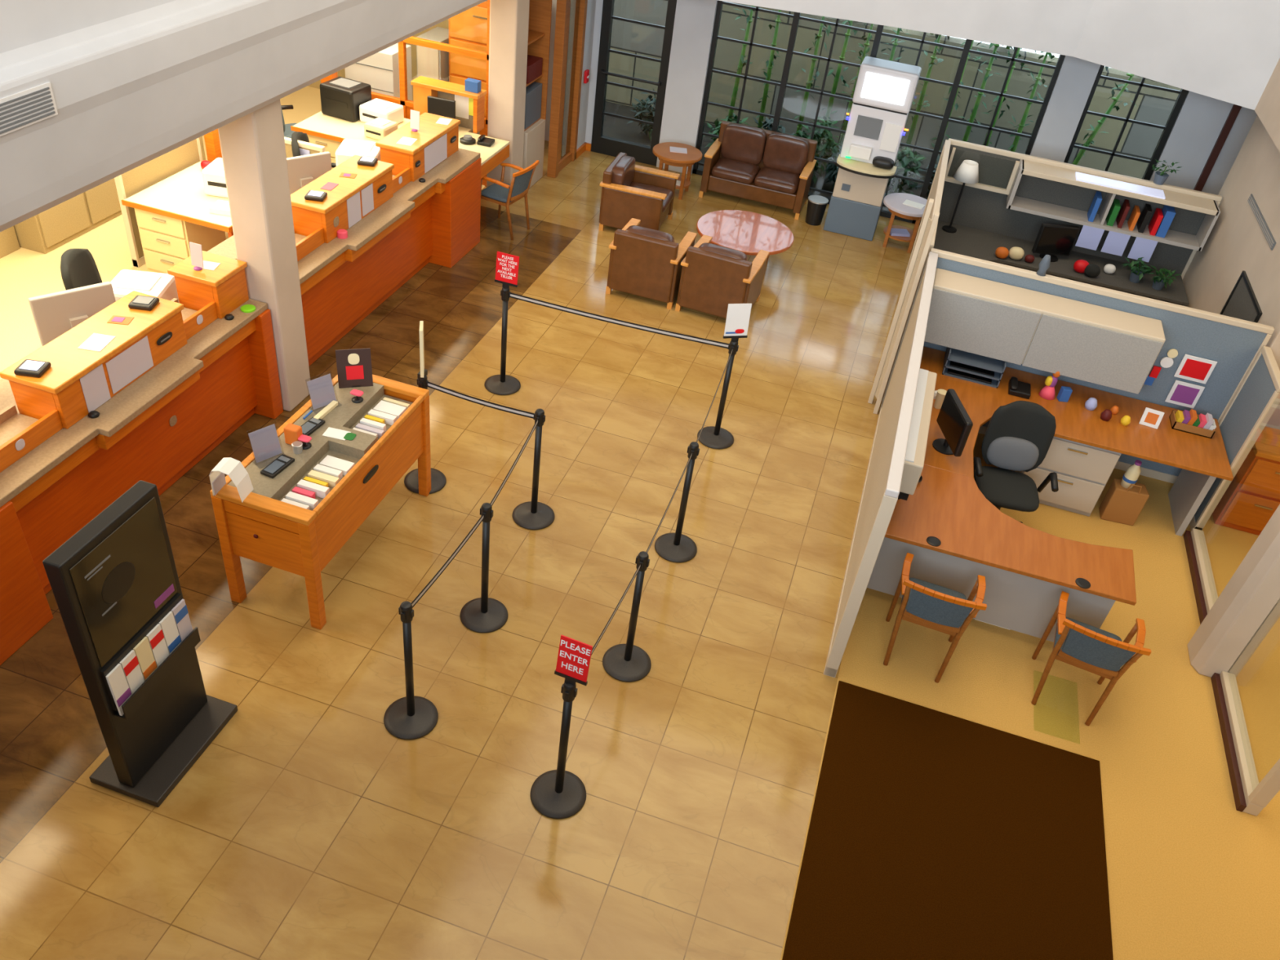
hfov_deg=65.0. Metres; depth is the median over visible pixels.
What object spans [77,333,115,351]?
paper sheet
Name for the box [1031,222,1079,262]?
computer monitor
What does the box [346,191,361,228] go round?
notice sheet
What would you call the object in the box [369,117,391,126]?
tray
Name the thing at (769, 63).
bamboo
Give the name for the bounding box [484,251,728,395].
stanchion
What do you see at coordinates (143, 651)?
brochure
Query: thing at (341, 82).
tray
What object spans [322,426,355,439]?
leaflet
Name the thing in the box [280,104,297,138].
office chair
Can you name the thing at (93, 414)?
grommet
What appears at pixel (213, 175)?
printer
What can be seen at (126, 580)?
poster
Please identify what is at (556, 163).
door
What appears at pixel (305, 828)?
floor
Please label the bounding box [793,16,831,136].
bamboo
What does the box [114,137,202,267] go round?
wall
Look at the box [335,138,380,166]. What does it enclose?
printer
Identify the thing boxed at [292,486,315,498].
slip
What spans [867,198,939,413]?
partition panel
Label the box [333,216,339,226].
badge
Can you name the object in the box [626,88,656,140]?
shrub
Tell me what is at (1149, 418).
picture
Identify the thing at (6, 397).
desk
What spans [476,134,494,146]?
desk phone
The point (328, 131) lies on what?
office desk
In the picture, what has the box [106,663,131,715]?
brochure
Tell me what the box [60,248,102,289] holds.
office chair
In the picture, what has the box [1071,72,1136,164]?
cane
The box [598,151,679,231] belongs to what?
leather armchair
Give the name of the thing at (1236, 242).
wall
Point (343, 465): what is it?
slip
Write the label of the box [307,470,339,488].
slip
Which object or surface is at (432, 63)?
cabinet
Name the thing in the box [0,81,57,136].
air vent
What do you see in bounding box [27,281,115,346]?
monitor
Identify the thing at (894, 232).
magazine
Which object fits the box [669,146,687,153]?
magazine
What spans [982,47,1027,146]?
cane
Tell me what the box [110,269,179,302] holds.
printer
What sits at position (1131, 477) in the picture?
lotion bottle
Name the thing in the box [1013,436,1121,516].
pedestal
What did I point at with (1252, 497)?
credenza
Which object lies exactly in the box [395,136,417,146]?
paper sheet
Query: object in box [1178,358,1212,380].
picture
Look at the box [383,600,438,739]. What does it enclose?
stanchion
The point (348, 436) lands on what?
print
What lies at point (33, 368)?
pad
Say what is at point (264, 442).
holder
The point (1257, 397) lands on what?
wall
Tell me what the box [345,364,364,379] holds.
picture
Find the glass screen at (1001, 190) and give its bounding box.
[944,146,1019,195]
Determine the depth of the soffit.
10.20 m
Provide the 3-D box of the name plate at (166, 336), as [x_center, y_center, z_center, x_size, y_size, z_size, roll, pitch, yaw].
[-3.338,-0.993,7.063,0.015,0.060,0.160,16,39,10]
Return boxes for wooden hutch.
[410,75,486,137]
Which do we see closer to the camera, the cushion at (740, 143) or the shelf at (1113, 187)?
the shelf at (1113, 187)
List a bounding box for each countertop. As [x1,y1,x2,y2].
[0,298,267,507]
[297,147,480,284]
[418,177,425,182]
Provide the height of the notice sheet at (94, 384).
0.270 m
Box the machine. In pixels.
[823,56,921,240]
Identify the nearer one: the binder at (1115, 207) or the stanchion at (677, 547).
the stanchion at (677, 547)
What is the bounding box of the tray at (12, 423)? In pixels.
[0,404,38,445]
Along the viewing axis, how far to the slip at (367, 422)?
7.00 m
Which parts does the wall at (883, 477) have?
kick rail, post, kick rail, post, post, fabric panel, post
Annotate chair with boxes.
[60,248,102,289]
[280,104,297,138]
[291,131,336,168]
[480,160,539,239]
[883,552,986,683]
[973,400,1058,523]
[1031,591,1151,725]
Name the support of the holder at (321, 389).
on the table at (263, 528)
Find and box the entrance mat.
[782,680,1113,959]
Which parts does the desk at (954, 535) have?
modesty panel, support leg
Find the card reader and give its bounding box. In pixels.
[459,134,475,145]
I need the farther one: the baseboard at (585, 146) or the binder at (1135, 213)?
the baseboard at (585, 146)
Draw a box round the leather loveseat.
[698,120,817,219]
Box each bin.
[805,195,828,226]
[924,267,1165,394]
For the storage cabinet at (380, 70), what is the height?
1.250 m
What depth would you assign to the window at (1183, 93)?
11.86 m
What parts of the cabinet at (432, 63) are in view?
door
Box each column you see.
[217,99,310,411]
[486,0,529,186]
[1187,504,1279,677]
[1266,319,1279,369]
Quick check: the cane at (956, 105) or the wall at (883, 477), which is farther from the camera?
the cane at (956, 105)
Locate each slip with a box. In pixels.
[280,497,309,509]
[285,491,318,510]
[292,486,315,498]
[297,479,329,498]
[303,476,328,487]
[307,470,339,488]
[313,463,342,479]
[319,455,355,475]
[352,427,377,436]
[355,422,384,438]
[360,417,386,431]
[364,414,384,423]
[368,408,396,425]
[373,400,406,419]
[382,397,409,408]
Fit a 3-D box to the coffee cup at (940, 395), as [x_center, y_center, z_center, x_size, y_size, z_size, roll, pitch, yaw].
[2.477,-0.666,8.298,0.090,0.155,0.089,16,39,10]
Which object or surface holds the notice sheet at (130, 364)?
on the counter at (214, 375)
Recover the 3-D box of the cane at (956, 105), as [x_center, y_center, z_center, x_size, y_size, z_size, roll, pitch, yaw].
[4.325,-5.292,13.595,0.524,2.793,0.370,16,39,10]
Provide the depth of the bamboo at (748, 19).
13.88 m
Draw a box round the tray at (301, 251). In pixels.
[235,233,306,259]
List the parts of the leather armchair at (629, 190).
leg, panel, panel, arm, panel, arm, seat, leg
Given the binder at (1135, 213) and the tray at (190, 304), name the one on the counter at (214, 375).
the tray at (190, 304)
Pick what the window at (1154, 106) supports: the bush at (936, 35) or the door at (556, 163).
the bush at (936, 35)
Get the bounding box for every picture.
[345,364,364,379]
[1143,412,1159,424]
[1169,384,1199,404]
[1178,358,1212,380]
[1219,270,1262,323]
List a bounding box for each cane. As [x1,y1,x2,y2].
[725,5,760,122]
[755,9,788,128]
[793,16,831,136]
[815,19,866,166]
[834,22,885,160]
[880,27,910,61]
[897,34,945,187]
[931,40,986,162]
[959,43,1003,142]
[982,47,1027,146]
[1007,51,1055,151]
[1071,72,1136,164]
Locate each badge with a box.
[15,439,25,450]
[169,415,177,426]
[196,315,203,324]
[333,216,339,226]
[398,176,402,183]
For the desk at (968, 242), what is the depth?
10.94 m
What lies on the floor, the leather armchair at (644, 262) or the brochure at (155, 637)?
the leather armchair at (644, 262)
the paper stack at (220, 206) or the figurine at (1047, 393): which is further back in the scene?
the paper stack at (220, 206)
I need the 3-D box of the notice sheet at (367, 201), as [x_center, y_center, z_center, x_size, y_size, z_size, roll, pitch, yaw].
[-2.504,-2.575,9.243,0.003,0.250,0.200,16,39,10]
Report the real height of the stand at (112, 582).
1.740 m
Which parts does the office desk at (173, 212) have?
handle, drawer, handle, drawer, drawer, handle, panel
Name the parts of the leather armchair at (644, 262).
leg, panel, arm, panel, leg, panel, arm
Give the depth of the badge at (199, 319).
7.43 m
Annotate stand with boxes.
[42,480,237,807]
[335,347,373,388]
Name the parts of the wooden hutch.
panel, panel, panel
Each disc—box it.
[240,304,255,312]
[337,229,347,239]
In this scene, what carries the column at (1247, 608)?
on the floor
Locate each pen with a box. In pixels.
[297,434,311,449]
[302,409,312,419]
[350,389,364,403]
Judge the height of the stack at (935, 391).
0.050 m
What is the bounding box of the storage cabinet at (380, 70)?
[344,43,412,100]
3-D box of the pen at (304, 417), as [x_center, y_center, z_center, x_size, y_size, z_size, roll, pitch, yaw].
[-2.287,-0.449,6.925,0.016,0.016,0.100,16,39,10]
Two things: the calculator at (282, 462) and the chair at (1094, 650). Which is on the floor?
the chair at (1094, 650)
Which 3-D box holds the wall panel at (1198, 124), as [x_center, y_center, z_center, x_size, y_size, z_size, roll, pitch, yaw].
[6.430,-3.699,12.064,0.500,2.620,0.180,16,39,10]
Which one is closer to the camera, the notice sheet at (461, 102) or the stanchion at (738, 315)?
the stanchion at (738, 315)
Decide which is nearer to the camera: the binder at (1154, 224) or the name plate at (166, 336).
the name plate at (166, 336)
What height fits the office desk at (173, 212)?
0.748 m
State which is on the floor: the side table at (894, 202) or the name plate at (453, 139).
the side table at (894, 202)
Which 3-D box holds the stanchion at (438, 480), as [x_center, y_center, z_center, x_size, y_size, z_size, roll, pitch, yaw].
[-1.281,-0.441,7.516,1.071,1.420,0.330,16,39,10]
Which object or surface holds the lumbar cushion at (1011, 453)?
on the office chair at (1019, 435)
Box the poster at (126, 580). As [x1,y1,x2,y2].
[69,497,177,666]
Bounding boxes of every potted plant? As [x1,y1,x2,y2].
[1121,257,1155,283]
[1145,265,1180,290]
[1152,159,1182,185]
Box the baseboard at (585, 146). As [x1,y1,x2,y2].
[574,142,591,159]
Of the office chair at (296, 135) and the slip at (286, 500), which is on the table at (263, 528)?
the slip at (286, 500)
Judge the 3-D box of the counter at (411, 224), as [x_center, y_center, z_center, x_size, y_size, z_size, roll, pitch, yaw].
[-2.564,-2.349,9.758,0.640,1.350,3.460,16,39,10]
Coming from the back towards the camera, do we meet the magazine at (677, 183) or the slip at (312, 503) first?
the magazine at (677, 183)
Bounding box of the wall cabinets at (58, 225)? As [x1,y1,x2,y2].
[0,136,205,258]
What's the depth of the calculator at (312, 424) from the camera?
6.82 m
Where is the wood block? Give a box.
[283,422,302,444]
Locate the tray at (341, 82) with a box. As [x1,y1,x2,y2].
[328,77,361,88]
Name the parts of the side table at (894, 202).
leg, leg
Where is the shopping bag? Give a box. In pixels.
[1098,478,1149,525]
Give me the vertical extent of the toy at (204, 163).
0.100 m
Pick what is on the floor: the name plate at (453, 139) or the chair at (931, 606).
the chair at (931, 606)
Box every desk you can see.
[0,377,19,413]
[121,161,233,273]
[207,235,236,258]
[290,111,410,168]
[458,131,509,178]
[866,346,1233,642]
[933,220,1188,306]
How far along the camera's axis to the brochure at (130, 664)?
5.21 m
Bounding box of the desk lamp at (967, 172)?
[942,160,978,233]
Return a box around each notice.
[1075,225,1104,250]
[1101,231,1130,256]
[1127,236,1157,262]
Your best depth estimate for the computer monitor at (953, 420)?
7.70 m
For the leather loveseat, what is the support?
on the floor
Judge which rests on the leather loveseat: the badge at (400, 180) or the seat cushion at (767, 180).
the seat cushion at (767, 180)
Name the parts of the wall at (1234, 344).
kick rail, post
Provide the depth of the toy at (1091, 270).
10.68 m
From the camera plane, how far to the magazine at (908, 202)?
12.32 m
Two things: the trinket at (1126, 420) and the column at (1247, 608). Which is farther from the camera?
the trinket at (1126, 420)
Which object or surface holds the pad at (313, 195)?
on the counter at (411, 224)
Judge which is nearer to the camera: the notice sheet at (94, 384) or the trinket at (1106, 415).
the notice sheet at (94, 384)
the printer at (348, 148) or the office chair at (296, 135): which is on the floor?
the office chair at (296, 135)
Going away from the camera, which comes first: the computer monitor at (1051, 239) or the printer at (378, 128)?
the computer monitor at (1051, 239)
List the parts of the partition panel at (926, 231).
connector panel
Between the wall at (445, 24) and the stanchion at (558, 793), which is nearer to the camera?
the stanchion at (558, 793)
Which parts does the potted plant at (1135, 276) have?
pot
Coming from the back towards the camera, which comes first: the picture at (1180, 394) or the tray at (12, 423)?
the picture at (1180, 394)
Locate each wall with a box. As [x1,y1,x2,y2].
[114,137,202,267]
[284,137,325,157]
[306,18,448,101]
[544,0,1257,195]
[561,0,595,155]
[823,139,951,677]
[923,248,1274,483]
[937,137,1222,301]
[1182,115,1279,429]
[1189,346,1279,530]
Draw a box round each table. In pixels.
[209,374,431,629]
[652,142,702,199]
[696,209,794,262]
[882,192,927,253]
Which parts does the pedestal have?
drawer, handle, handle, drawer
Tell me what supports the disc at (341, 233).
on the counter at (411, 224)
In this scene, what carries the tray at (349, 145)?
on the printer at (348, 148)
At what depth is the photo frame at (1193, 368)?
8.51 m
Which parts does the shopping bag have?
handle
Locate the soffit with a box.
[719,0,1279,110]
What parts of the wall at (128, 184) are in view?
post, kick rail, post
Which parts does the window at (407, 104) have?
panel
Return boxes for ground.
[602,101,928,211]
[944,35,1112,68]
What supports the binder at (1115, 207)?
on the shelf at (1113, 187)
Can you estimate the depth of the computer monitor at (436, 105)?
11.50 m
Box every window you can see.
[320,0,489,186]
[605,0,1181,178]
[1063,64,1188,180]
[1182,528,1217,624]
[1210,671,1279,816]
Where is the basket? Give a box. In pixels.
[1168,408,1216,438]
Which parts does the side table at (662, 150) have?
leg, leg, leg, leg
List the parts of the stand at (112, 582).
plate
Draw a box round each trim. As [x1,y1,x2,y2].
[1193,104,1241,191]
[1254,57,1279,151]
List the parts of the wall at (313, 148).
fabric panel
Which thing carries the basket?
on the desk at (954, 535)
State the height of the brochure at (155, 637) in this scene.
0.300 m
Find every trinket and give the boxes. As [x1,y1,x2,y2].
[1084,397,1097,410]
[1100,408,1111,421]
[1110,405,1119,414]
[1120,415,1130,426]
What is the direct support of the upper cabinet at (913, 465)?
attached to the wall at (883, 477)
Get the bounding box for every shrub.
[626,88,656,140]
[702,113,748,148]
[752,116,794,135]
[793,115,840,183]
[821,144,842,188]
[884,146,926,195]
[915,154,941,198]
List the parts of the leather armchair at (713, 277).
leg, panel, arm, panel, panel, arm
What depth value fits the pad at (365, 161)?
9.40 m
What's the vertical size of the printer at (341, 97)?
0.370 m
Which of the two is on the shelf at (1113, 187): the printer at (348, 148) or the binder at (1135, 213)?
the binder at (1135, 213)
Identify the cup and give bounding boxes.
[291,440,302,453]
[933,389,946,408]
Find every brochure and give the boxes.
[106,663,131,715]
[120,649,144,694]
[133,636,156,680]
[146,623,168,667]
[159,611,181,654]
[171,599,192,642]
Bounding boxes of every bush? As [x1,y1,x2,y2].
[929,32,949,39]
[1002,44,1035,52]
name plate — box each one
[156,331,172,345]
[377,184,386,193]
[415,160,420,167]
[450,135,456,142]
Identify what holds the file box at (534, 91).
on the bookcase at (540, 11)
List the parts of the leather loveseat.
leg, panel, arm, seat, panel, leg, panel, arm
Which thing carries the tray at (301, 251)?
on the counter at (411, 224)
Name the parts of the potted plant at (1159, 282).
pot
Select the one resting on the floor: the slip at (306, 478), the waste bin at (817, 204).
the waste bin at (817, 204)
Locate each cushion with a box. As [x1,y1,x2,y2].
[612,155,635,186]
[625,225,674,242]
[629,182,673,213]
[697,242,747,261]
[711,157,759,183]
[720,123,766,164]
[754,167,799,193]
[762,132,809,174]
[986,436,1039,471]
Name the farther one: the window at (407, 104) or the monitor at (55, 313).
the window at (407, 104)
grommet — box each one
[88,410,99,418]
[224,313,234,319]
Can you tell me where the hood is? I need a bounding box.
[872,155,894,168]
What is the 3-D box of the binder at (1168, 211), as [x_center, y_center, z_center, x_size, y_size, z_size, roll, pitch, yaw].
[5.556,-2.744,10.647,0.090,0.280,0.220,16,39,10]
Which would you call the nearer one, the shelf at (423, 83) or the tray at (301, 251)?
the tray at (301, 251)
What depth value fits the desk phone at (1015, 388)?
8.62 m
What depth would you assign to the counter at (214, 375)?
6.81 m
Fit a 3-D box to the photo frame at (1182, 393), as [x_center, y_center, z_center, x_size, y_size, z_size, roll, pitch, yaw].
[4.694,-0.738,8.664,0.240,0.220,0.014,16,39,10]
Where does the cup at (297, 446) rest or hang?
on the table at (263, 528)
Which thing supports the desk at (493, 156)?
on the floor
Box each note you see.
[106,315,133,324]
[299,148,310,155]
[338,172,357,178]
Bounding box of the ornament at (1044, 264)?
[1035,254,1050,275]
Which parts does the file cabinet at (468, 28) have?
drawer, drawer, drawer, handle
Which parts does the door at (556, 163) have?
panel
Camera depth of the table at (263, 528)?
6.60 m
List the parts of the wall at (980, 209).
post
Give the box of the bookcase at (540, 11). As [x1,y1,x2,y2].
[522,0,551,188]
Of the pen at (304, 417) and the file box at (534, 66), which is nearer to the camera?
the pen at (304, 417)
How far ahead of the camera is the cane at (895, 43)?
13.48 m
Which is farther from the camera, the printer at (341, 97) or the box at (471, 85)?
the printer at (341, 97)
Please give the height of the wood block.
0.130 m
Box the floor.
[0,86,1279,959]
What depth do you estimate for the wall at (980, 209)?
11.06 m
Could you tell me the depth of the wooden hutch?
11.64 m
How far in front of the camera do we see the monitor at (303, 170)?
9.48 m
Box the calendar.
[208,457,253,502]
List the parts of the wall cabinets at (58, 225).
door, door, door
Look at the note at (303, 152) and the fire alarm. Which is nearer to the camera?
the note at (303, 152)
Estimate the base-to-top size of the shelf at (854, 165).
0.040 m
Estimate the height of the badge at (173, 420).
0.080 m
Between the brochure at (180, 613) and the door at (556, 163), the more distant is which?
the door at (556, 163)
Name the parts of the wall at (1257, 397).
kick rail, post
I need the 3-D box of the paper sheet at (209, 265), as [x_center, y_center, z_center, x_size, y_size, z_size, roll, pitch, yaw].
[-3.270,-1.625,7.613,0.140,0.003,0.120,9,38,1]
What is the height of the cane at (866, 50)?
2.495 m
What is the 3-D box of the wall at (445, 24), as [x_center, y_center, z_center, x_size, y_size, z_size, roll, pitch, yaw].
[-3.201,-8.423,12.344,4.400,7.500,0.200,16,39,10]
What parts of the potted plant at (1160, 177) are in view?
pot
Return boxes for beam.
[0,0,487,231]
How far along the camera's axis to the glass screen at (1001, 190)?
11.08 m
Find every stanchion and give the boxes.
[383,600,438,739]
[404,320,533,493]
[411,502,507,632]
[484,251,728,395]
[489,408,555,529]
[530,635,592,818]
[591,551,651,681]
[646,441,699,562]
[696,303,751,448]
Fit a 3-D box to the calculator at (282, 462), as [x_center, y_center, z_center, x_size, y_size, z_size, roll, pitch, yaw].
[-2.329,-0.091,6.463,0.100,0.027,0.220,20,39,14]
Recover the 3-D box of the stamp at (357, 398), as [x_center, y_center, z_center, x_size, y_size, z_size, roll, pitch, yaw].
[-2.004,-0.597,7.123,0.090,0.075,0.080,16,39,10]
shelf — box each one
[410,75,486,99]
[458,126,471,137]
[675,175,690,188]
[836,154,897,175]
[883,225,917,242]
[1006,159,1220,251]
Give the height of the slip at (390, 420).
0.054 m
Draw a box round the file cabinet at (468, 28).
[448,0,487,117]
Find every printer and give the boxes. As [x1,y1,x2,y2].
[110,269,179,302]
[201,157,227,197]
[320,76,371,122]
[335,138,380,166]
[359,97,404,124]
[364,117,397,140]
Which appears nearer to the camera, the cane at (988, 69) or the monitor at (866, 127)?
the monitor at (866, 127)
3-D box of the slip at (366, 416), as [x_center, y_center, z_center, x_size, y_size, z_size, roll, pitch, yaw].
[-1.866,-0.414,7.067,0.140,0.051,0.030,16,39,10]
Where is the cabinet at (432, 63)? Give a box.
[416,26,448,81]
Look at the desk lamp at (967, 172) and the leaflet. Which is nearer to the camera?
the leaflet
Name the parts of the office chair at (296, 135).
backrest, armrest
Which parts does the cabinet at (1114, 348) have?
door, door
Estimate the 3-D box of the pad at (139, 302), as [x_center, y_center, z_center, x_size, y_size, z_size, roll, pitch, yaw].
[-3.486,-1.246,7.065,0.160,0.040,0.150,7,38,-1]
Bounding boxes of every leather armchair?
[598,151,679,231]
[605,217,697,309]
[675,235,769,318]
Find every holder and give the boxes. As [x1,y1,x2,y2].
[248,423,282,462]
[306,373,336,409]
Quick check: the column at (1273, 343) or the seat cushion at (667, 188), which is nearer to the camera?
the column at (1273, 343)
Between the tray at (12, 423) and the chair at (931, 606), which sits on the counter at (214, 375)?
the tray at (12, 423)
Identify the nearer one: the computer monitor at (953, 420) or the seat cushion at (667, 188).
the computer monitor at (953, 420)
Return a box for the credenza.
[1212,426,1279,535]
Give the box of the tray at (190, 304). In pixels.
[170,297,197,320]
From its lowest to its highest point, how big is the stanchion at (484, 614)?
1.004 m
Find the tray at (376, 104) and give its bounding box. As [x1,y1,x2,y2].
[367,99,395,109]
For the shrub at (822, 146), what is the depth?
13.77 m
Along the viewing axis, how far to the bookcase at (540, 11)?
12.24 m
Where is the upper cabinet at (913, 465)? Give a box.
[897,368,937,500]
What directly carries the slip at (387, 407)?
on the table at (263, 528)
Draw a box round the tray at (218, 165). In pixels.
[211,159,223,169]
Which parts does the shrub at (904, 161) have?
stem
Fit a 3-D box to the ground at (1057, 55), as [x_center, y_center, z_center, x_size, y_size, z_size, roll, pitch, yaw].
[10.748,-17.417,32.370,28.000,0.020,44.100,16,39,10]
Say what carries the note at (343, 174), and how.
on the counter at (411, 224)
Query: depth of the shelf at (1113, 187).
10.64 m
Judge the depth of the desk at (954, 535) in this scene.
7.25 m
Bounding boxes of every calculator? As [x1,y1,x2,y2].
[260,453,294,478]
[301,416,324,435]
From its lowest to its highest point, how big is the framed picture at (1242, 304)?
0.630 m
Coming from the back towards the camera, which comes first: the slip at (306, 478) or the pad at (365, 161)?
the pad at (365, 161)
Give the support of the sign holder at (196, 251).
on the counter at (214, 375)
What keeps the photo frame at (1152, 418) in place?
on the desk at (954, 535)
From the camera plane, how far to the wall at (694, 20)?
12.64 m
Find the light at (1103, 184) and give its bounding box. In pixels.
[1075,171,1165,199]
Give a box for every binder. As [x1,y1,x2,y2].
[1087,191,1102,222]
[1106,199,1120,226]
[1115,199,1130,228]
[1127,204,1140,231]
[1136,204,1152,233]
[1147,208,1163,235]
[1155,204,1175,237]
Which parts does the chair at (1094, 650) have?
leg, leg, armrest, seat frame, seat, rail, backrest, rail, leg, leg, armrest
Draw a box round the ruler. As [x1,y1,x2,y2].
[313,400,337,419]
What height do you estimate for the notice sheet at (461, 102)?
0.260 m
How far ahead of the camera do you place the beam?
5.75 m
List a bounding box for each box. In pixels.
[464,77,480,93]
[524,81,542,128]
[526,54,542,84]
[1057,386,1072,402]
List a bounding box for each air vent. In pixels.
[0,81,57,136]
[1247,193,1275,250]
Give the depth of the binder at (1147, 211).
10.64 m
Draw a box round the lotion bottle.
[1120,459,1142,488]
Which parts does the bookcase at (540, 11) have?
shelf, shelf, shelf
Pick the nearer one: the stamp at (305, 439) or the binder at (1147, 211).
the stamp at (305, 439)
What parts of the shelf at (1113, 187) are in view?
panel, panel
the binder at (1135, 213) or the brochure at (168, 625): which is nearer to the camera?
the brochure at (168, 625)
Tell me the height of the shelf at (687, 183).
0.020 m
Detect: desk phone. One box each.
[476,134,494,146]
[1008,376,1031,399]
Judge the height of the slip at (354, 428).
0.049 m
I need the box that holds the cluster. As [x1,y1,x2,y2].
[1143,348,1177,385]
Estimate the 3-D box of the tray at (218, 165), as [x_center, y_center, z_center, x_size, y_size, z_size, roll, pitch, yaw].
[-4.048,-3.095,9.890,0.240,0.010,0.228,9,38,1]
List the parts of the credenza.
drawer, drawer, handle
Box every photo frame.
[1138,407,1164,429]
[1164,379,1204,408]
[1173,354,1217,383]
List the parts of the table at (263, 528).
leg, drawer, leg, emblem plate, leg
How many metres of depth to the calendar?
6.15 m
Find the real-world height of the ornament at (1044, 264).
0.170 m
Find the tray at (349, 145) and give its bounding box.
[344,140,374,151]
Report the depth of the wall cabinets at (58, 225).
10.25 m
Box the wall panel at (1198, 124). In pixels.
[1149,90,1233,190]
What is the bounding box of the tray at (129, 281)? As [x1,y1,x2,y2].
[115,271,161,291]
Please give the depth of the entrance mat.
5.93 m
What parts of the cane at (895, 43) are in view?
stem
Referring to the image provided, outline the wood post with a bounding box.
[204,128,222,162]
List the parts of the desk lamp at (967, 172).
stem, lamp shade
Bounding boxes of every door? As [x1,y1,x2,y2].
[546,0,587,177]
[591,0,676,165]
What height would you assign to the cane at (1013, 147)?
2.396 m
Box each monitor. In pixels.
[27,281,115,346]
[286,151,331,194]
[426,95,455,119]
[853,115,883,140]
[932,388,973,457]
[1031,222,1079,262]
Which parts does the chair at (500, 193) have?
armrest, seat, leg, seat frame, leg, armrest, rail, backrest, rail, leg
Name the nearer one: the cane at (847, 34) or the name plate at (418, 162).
the name plate at (418, 162)
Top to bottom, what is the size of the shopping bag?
0.414 m
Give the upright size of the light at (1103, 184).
0.015 m
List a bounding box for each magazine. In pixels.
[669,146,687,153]
[675,180,680,186]
[889,227,910,236]
[902,199,924,209]
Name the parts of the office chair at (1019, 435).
armrest, seat, backrest, armrest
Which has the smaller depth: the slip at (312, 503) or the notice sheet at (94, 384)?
the slip at (312, 503)
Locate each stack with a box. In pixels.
[208,200,231,216]
[933,390,937,399]
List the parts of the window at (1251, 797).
post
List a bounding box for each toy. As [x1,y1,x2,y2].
[200,160,210,168]
[995,246,1008,258]
[1008,246,1024,260]
[1024,254,1034,262]
[1073,259,1088,273]
[1084,263,1100,277]
[1103,263,1115,274]
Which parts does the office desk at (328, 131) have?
handle, drawer, drawer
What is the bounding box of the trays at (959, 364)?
[942,346,1005,388]
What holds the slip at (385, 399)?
on the table at (263, 528)
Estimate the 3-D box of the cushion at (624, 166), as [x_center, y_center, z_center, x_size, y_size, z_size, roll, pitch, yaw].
[-0.208,-3.632,11.980,0.180,0.340,0.572,14,38,8]
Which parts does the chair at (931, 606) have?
leg, leg, armrest, seat frame, rail, seat, backrest, rail, leg, leg, armrest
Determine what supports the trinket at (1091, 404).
on the desk at (954, 535)
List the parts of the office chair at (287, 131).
backrest, armrest, seat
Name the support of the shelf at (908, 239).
attached to the side table at (894, 202)
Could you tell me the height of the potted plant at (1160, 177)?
0.240 m
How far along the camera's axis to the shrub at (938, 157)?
13.46 m
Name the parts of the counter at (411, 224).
panel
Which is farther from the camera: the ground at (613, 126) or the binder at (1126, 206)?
the ground at (613, 126)
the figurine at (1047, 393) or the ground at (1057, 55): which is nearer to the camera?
the figurine at (1047, 393)
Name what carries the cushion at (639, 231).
on the leather armchair at (644, 262)
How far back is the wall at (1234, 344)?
8.48 m
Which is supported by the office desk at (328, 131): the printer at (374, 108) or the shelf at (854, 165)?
the printer at (374, 108)
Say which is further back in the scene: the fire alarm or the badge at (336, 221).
the fire alarm
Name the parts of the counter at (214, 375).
panel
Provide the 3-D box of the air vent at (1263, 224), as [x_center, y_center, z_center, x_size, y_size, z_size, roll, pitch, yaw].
[5.729,-2.394,9.278,0.016,0.070,1.240,16,39,10]
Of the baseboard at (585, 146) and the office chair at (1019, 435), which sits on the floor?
the office chair at (1019, 435)
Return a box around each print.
[111,316,125,322]
[343,432,355,439]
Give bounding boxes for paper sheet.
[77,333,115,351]
[202,260,220,270]
[320,182,338,191]
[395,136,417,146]
[435,117,452,124]
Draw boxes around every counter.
[0,250,283,665]
[235,112,480,366]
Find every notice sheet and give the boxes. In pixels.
[79,364,111,412]
[105,336,153,394]
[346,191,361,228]
[360,183,373,216]
[424,133,447,173]
[454,94,468,119]
[468,97,473,115]
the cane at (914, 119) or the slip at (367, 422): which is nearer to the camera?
the slip at (367, 422)
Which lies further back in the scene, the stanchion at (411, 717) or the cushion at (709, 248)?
the cushion at (709, 248)
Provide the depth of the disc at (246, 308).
7.77 m
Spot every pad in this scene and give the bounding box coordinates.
[13,359,50,377]
[128,295,159,311]
[304,190,327,201]
[357,155,377,166]
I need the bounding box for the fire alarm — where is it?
[583,69,589,83]
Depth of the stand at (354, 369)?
7.21 m
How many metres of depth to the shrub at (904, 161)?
13.58 m
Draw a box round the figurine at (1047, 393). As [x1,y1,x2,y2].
[1038,371,1060,399]

